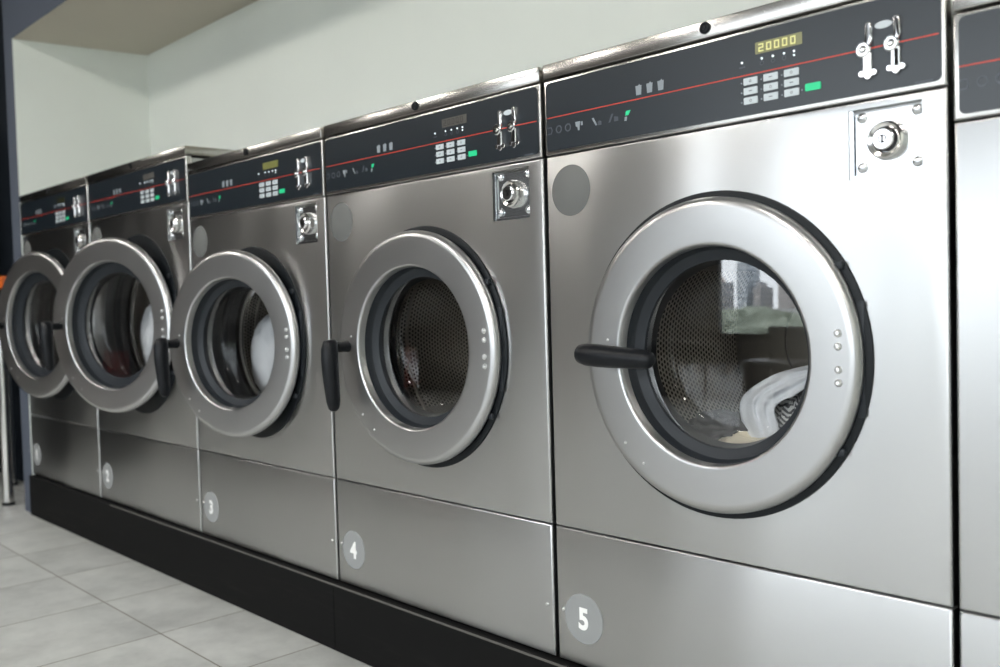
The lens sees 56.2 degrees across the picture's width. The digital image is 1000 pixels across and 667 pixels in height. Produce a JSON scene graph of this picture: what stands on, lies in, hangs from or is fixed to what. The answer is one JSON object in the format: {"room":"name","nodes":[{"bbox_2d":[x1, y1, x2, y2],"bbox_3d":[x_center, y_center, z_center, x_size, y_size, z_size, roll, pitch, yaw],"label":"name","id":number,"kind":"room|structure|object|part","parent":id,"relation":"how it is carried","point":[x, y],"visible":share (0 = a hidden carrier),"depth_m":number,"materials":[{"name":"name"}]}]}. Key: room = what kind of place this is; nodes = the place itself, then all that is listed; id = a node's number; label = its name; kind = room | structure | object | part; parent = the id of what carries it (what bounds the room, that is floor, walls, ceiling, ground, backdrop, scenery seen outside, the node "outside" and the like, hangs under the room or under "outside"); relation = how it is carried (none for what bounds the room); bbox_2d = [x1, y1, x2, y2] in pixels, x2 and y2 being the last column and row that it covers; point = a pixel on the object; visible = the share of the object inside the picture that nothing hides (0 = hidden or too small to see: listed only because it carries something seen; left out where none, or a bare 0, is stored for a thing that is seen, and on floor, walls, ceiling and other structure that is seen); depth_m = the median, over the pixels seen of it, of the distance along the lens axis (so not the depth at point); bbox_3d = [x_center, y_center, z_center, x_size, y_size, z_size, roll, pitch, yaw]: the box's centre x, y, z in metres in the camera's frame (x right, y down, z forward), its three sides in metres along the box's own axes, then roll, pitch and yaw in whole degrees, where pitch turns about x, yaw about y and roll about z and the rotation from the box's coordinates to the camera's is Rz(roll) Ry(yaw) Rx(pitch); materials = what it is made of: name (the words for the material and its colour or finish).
{"room":"laundry","nodes":[
{"label":"laundry","id":0,"kind":"room"},
{"bbox_2d":[0,0,23,481],"bbox_3d":[-2.929,-0.626,5.295,0.060,2.788,2.775,-4,3,-44],"label":"wall","id":1,"kind":"structure","parent":0,"point":[6,234],"depth_m":4.88,"materials":[{"name":"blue paint"}]},
{"bbox_2d":[2,0,31,512],"bbox_3d":[-1.843,-0.622,4.337,0.752,2.788,0.112,-4,3,-44],"label":"wall","id":2,"kind":"structure","parent":0,"point":[6,13],"depth_m":4.08,"materials":[{"name":"paint"}]},
{"bbox_2d":[10,0,65,37],"bbox_3d":[0.224,-1.608,1.582,0.022,0.732,6.714,-4,3,-44],"label":"wall","id":3,"kind":"structure","parent":0,"point":[24,13],"depth_m":3.86,"materials":[{"name":"paint"}]},
{"bbox_2d":[12,39,150,474],"bbox_3d":[-1.841,-0.251,4.218,0.554,2.055,0.100,-4,3,-44],"label":"wall","id":4,"kind":"structure","parent":0,"point":[80,112],"depth_m":4.16,"materials":[{"name":"white paint"}]},
{"bbox_2d":[12,0,257,54],"bbox_3d":[0.426,-1.268,1.779,0.554,0.030,6.714,-4,3,-44],"label":"ceiling","id":5,"kind":"structure","parent":0,"point":[142,27],"depth_m":3.83,"materials":[{"name":"paint"}]},
{"bbox_2d":[0,473,370,666],"bbox_3d":[-2.102,0.913,1.379,5.350,0.050,9.600,-4,3,-44],"label":"floor","id":6,"kind":"structure","parent":0,"point":[67,599],"depth_m":2.68,"materials":[{"name":"grey tile"}]},
{"bbox_2d":[0,276,18,505],"bbox_3d":[-2.365,0.259,4.498,0.224,1.045,0.720,-4,3,-44],"label":"chair","id":7,"kind":"object","parent":6,"relation":"on","point":[8,454],"visible":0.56,"depth_m":4.27,"materials":[{"name":"silver metal"}]},
{"bbox_3d":[-2.505,0.274,4.765,0.048,0.980,0.048,-4,3,-44],"label":"leg","id":8,"kind":"part","parent":7,"relation":"part of","materials":[{"name":"silver metal"}]},
{"bbox_2d":[29,474,586,666],"bbox_3d":[0.458,0.715,1.825,0.518,0.172,6.709,-4,3,-44],"label":"platform","id":9,"kind":"object","parent":6,"relation":"on","point":[373,629],"depth_m":2.52,"materials":[{"name":"black"}]},
{"bbox_2d":[0,176,101,496],"bbox_3d":[-1.689,0.006,3.888,0.708,1.205,0.799,-4,3,-44],"label":"washing machine","id":10,"kind":"object","parent":9,"relation":"on","point":[55,220],"visible":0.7,"depth_m":3.78,"materials":[{"name":"silver metal"}]},
{"bbox_3d":[-1.841,-0.034,3.722,0.582,0.582,0.021,0,3,35],"label":"door","id":11,"kind":"part","parent":10,"relation":"part of","materials":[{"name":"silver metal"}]},
{"bbox_2d":[43,282,58,366],"bbox_3d":[-1.613,-0.048,3.947,0.452,0.553,0.553,-4,3,-44],"label":"tub","id":12,"kind":"object","parent":10,"relation":"in","point":[49,290],"depth_m":3.95,"materials":[{"name":"silver metal"}]},
{"bbox_3d":[-1.802,-0.488,3.759,0.002,0.128,0.763,-4,3,-44],"label":"control panel","id":13,"kind":"part","parent":10,"relation":"part of","materials":[{"name":"black plastic"}]},
{"bbox_3d":[-1.795,-0.487,3.766,0.018,0.141,0.776,-4,3,-44],"label":"panel frame","id":14,"kind":"part","parent":10,"relation":"part of","materials":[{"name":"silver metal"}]},
{"bbox_3d":[-1.766,0.484,3.803,0.020,0.260,0.776,-4,3,-44],"label":"panel","id":15,"kind":"part","parent":10,"relation":"part of","materials":[{"name":"silver metal"}]},
{"bbox_3d":[-1.586,-0.352,3.559,0.007,0.088,0.104,-4,3,-44],"label":"lock plate","id":16,"kind":"part","parent":10,"relation":"part of","materials":[{"name":"silver metal"}]},
{"bbox_2d":[40,145,234,531],"bbox_3d":[-1.145,0.013,3.281,0.760,1.205,0.809,-4,3,-44],"label":"washing machine","id":17,"kind":"object","parent":9,"relation":"on","point":[138,256],"visible":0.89,"depth_m":3.15,"materials":[{"name":"silver metal"}]},
{"bbox_3d":[-1.526,0.041,3.186,0.041,0.167,0.077,0,2,29],"label":"handle","id":18,"kind":"part","parent":17,"relation":"part of","materials":[{"name":"black plastic"}]},
{"bbox_3d":[-1.291,-0.027,3.104,0.582,0.582,0.021,0,2,29],"label":"door","id":19,"kind":"part","parent":17,"relation":"part of","materials":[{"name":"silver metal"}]},
{"bbox_2d":[120,274,142,374],"bbox_3d":[-1.047,-0.043,3.355,0.452,0.553,0.553,-4,3,-44],"label":"tub","id":20,"kind":"object","parent":17,"relation":"in","point":[131,290],"depth_m":3.36,"materials":[{"name":"silver metal"}]},
{"bbox_3d":[-1.247,-0.482,3.179,0.002,0.128,0.796,-4,3,-44],"label":"control panel","id":21,"kind":"part","parent":17,"relation":"part of","materials":[{"name":"black plastic"}]},
{"bbox_3d":[-1.240,-0.482,3.186,0.018,0.141,0.809,-4,3,-44],"label":"panel frame","id":22,"kind":"part","parent":17,"relation":"part of","materials":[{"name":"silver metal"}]},
{"bbox_2d":[140,305,153,363],"bbox_3d":[-1.220,0.017,3.390,0.132,0.308,0.218,-4,3,-44],"label":"sheet","id":23,"kind":"object","parent":17,"relation":"in","point":[147,328],"visible":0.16,"depth_m":3.36,"materials":[{"name":"white fabric"}]},
{"bbox_3d":[-1.212,0.490,3.223,0.020,0.260,0.809,-4,3,-44],"label":"panel","id":24,"kind":"part","parent":17,"relation":"part of","materials":[{"name":"silver metal"}]},
{"bbox_3d":[-1.020,-0.347,2.967,0.007,0.088,0.104,-4,3,-44],"label":"lock plate","id":25,"kind":"part","parent":17,"relation":"part of","materials":[{"name":"silver metal"}]},
{"bbox_2d":[154,127,339,579],"bbox_3d":[-0.581,0.047,2.732,0.707,1.147,0.745,-4,3,-44],"label":"washing machine","id":26,"kind":"object","parent":9,"relation":"on","point":[259,212],"visible":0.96,"depth_m":2.57,"materials":[{"name":"silver metal"}]},
{"bbox_3d":[-0.946,0.095,2.660,0.041,0.167,0.077,0,2,33],"label":"handle","id":27,"kind":"part","parent":26,"relation":"part of","materials":[{"name":"black plastic"}]},
{"bbox_3d":[-0.741,0.028,2.576,0.517,0.517,0.021,0,2,33],"label":"door","id":28,"kind":"part","parent":26,"relation":"part of","materials":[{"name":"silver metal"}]},
{"bbox_2d":[228,289,260,395],"bbox_3d":[-0.514,0.014,2.801,0.452,0.488,0.488,-4,3,-44],"label":"tub","id":29,"kind":"object","parent":26,"relation":"in","point":[244,305],"depth_m":2.79,"materials":[{"name":"silver metal"}]},
{"bbox_3d":[-0.702,-0.419,2.612,0.002,0.128,0.732,-4,3,-44],"label":"control panel","id":30,"kind":"part","parent":26,"relation":"part of","materials":[{"name":"black plastic"}]},
{"bbox_3d":[-0.695,-0.418,2.619,0.018,0.141,0.745,-4,3,-44],"label":"panel frame","id":31,"kind":"part","parent":26,"relation":"part of","materials":[{"name":"silver metal"}]},
{"bbox_2d":[250,315,274,391],"bbox_3d":[-0.662,0.069,2.830,0.156,0.278,0.206,-4,3,-44],"label":"sheet","id":32,"kind":"object","parent":26,"relation":"in","point":[262,352],"visible":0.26,"depth_m":2.78,"materials":[{"name":"white fabric"}]},
{"bbox_3d":[-0.668,0.495,2.654,0.020,0.260,0.745,-4,3,-44],"label":"panel","id":33,"kind":"part","parent":26,"relation":"part of","materials":[{"name":"silver metal"}]},
{"bbox_3d":[-0.491,-0.283,2.418,0.007,0.088,0.096,-4,3,-44],"label":"lock plate","id":34,"kind":"part","parent":26,"relation":"part of","materials":[{"name":"silver metal"}]},
{"bbox_2d":[321,67,559,655],"bbox_3d":[-0.031,0.050,2.213,0.629,1.147,0.745,-4,3,-44],"label":"washing machine","id":35,"kind":"object","parent":9,"relation":"on","point":[436,364],"visible":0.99,"depth_m":2.03,"materials":[{"name":"silver metal"}]},
{"bbox_3d":[-0.381,0.097,2.182,0.041,0.167,0.077,0,3,43],"label":"handle","id":36,"kind":"part","parent":35,"relation":"part of","materials":[{"name":"black plastic"}]},
{"bbox_2d":[389,284,423,409],"bbox_3d":[0.007,0.019,2.256,0.452,0.488,0.488,-4,3,-44],"label":"tub","id":37,"kind":"object","parent":35,"relation":"in","point":[406,308],"depth_m":2.33,"materials":[{"name":"silver metal"}]},
{"bbox_3d":[-0.192,0.032,2.065,0.517,0.517,0.021,0,3,43],"label":"door","id":38,"kind":"part","parent":35,"relation":"part of","materials":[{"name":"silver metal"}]},
{"bbox_3d":[-0.180,-0.413,2.067,0.002,0.128,0.733,-4,3,-44],"label":"control panel","id":39,"kind":"part","parent":35,"relation":"part of","materials":[{"name":"black plastic"}]},
{"bbox_3d":[-0.173,-0.413,2.073,0.018,0.141,0.745,-4,3,-44],"label":"panel frame","id":40,"kind":"part","parent":35,"relation":"part of","materials":[{"name":"silver metal"}]},
{"bbox_3d":[-0.146,0.500,2.108,0.020,0.260,0.745,-4,3,-44],"label":"panel","id":41,"kind":"part","parent":35,"relation":"part of","materials":[{"name":"silver metal"}]},
{"bbox_3d":[0.031,-0.278,1.873,0.007,0.088,0.096,-4,3,-44],"label":"lock plate","id":42,"kind":"part","parent":35,"relation":"part of","materials":[{"name":"silver metal"}]},
{"bbox_2d":[543,0,960,666],"bbox_3d":[0.500,0.055,1.679,0.599,1.147,0.742,-4,3,-44],"label":"washing machine","id":43,"kind":"object","parent":9,"relation":"on","point":[739,200],"visible":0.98,"depth_m":1.48,"materials":[{"name":"silver metal"}]},
{"bbox_3d":[0.205,0.038,1.608,0.077,0.042,0.165,-4,3,-44],"label":"handle","id":44,"kind":"part","parent":43,"relation":"part of","materials":[{"name":"black plastic"}]},
{"bbox_2d":[688,409,747,439],"bbox_3d":[0.409,0.173,1.710,0.099,0.069,0.138,-4,3,-44],"label":"towel","id":45,"kind":"object","parent":43,"relation":"in","point":[716,424],"visible":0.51,"depth_m":1.68,"materials":[{"name":"grey fabric"}]},
{"bbox_3d":[0.342,0.036,1.531,0.021,0.517,0.517,-4,3,-44],"label":"door","id":46,"kind":"part","parent":43,"relation":"part of","materials":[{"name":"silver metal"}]},
{"bbox_2d":[718,431,765,442],"bbox_3d":[0.475,0.208,1.636,0.121,0.093,0.292,-4,3,-44],"label":"towel","id":47,"kind":"object","parent":43,"relation":"in","point":[741,436],"visible":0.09,"depth_m":1.65,"materials":[{"name":"beige fabric"}]},
{"bbox_3d":[0.341,-0.408,1.522,0.002,0.128,0.730,-4,3,-44],"label":"control panel","id":48,"kind":"part","parent":43,"relation":"part of","materials":[{"name":"black plastic"}]},
{"bbox_3d":[0.348,-0.408,1.528,0.018,0.141,0.742,-4,3,-44],"label":"panel frame","id":49,"kind":"part","parent":43,"relation":"part of","materials":[{"name":"silver metal"}]},
{"bbox_3d":[0.375,0.506,1.563,0.020,0.260,0.742,-4,3,-44],"label":"panel","id":50,"kind":"part","parent":43,"relation":"part of","materials":[{"name":"silver metal"}]},
{"bbox_2d":[739,365,807,437],"bbox_3d":[0.494,0.148,1.585,0.060,0.205,0.214,-4,3,-44],"label":"towel","id":51,"kind":"object","parent":43,"relation":"in","point":[757,406],"visible":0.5,"depth_m":1.59,"materials":[{"name":"white fabric"}]},
{"bbox_2d":[775,390,802,428],"bbox_3d":[0.544,0.158,1.589,0.120,0.175,0.190,-4,3,-44],"label":"towel","id":52,"kind":"object","parent":43,"relation":"in","point":[784,409],"visible":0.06,"depth_m":1.59,"materials":[{"name":"fabric"}]},
{"bbox_3d":[0.553,-0.273,1.327,0.007,0.088,0.096,-4,3,-44],"label":"lock plate","id":53,"kind":"part","parent":43,"relation":"part of","materials":[{"name":"silver metal"}]},
{"bbox_2d":[952,0,999,666],"bbox_3d":[1.020,0.085,1.137,0.599,1.098,0.745,-4,3,-44],"label":"washing machine","id":54,"kind":"object","parent":9,"relation":"on","point":[976,23],"visible":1,"depth_m":1.24,"materials":[{"name":"silver metal"}]},
{"bbox_3d":[0.869,-0.353,0.988,0.018,0.141,0.745,-4,3,-44],"label":"panel frame","id":55,"kind":"part","parent":54,"relation":"part of","materials":[{"name":"silver metal"}]},
{"bbox_3d":[0.862,-0.353,0.980,0.002,0.128,0.730,-4,3,-44],"label":"control panel","id":56,"kind":"part","parent":54,"relation":"part of","materials":[{"name":"black plastic"}]},
{"bbox_3d":[0.894,0.511,1.021,0.020,0.260,0.745,-4,3,-44],"label":"panel","id":57,"kind":"part","parent":54,"relation":"part of","materials":[{"name":"silver metal"}]},
{"bbox_2d":[147,0,778,155],"bbox_3d":[0.696,-0.241,2.010,0.060,2.055,6.660,-4,3,-44],"label":"wall","id":58,"kind":"structure","parent":0,"point":[263,71],"depth_m":3.17,"materials":[{"name":"white paint"}]}
]}

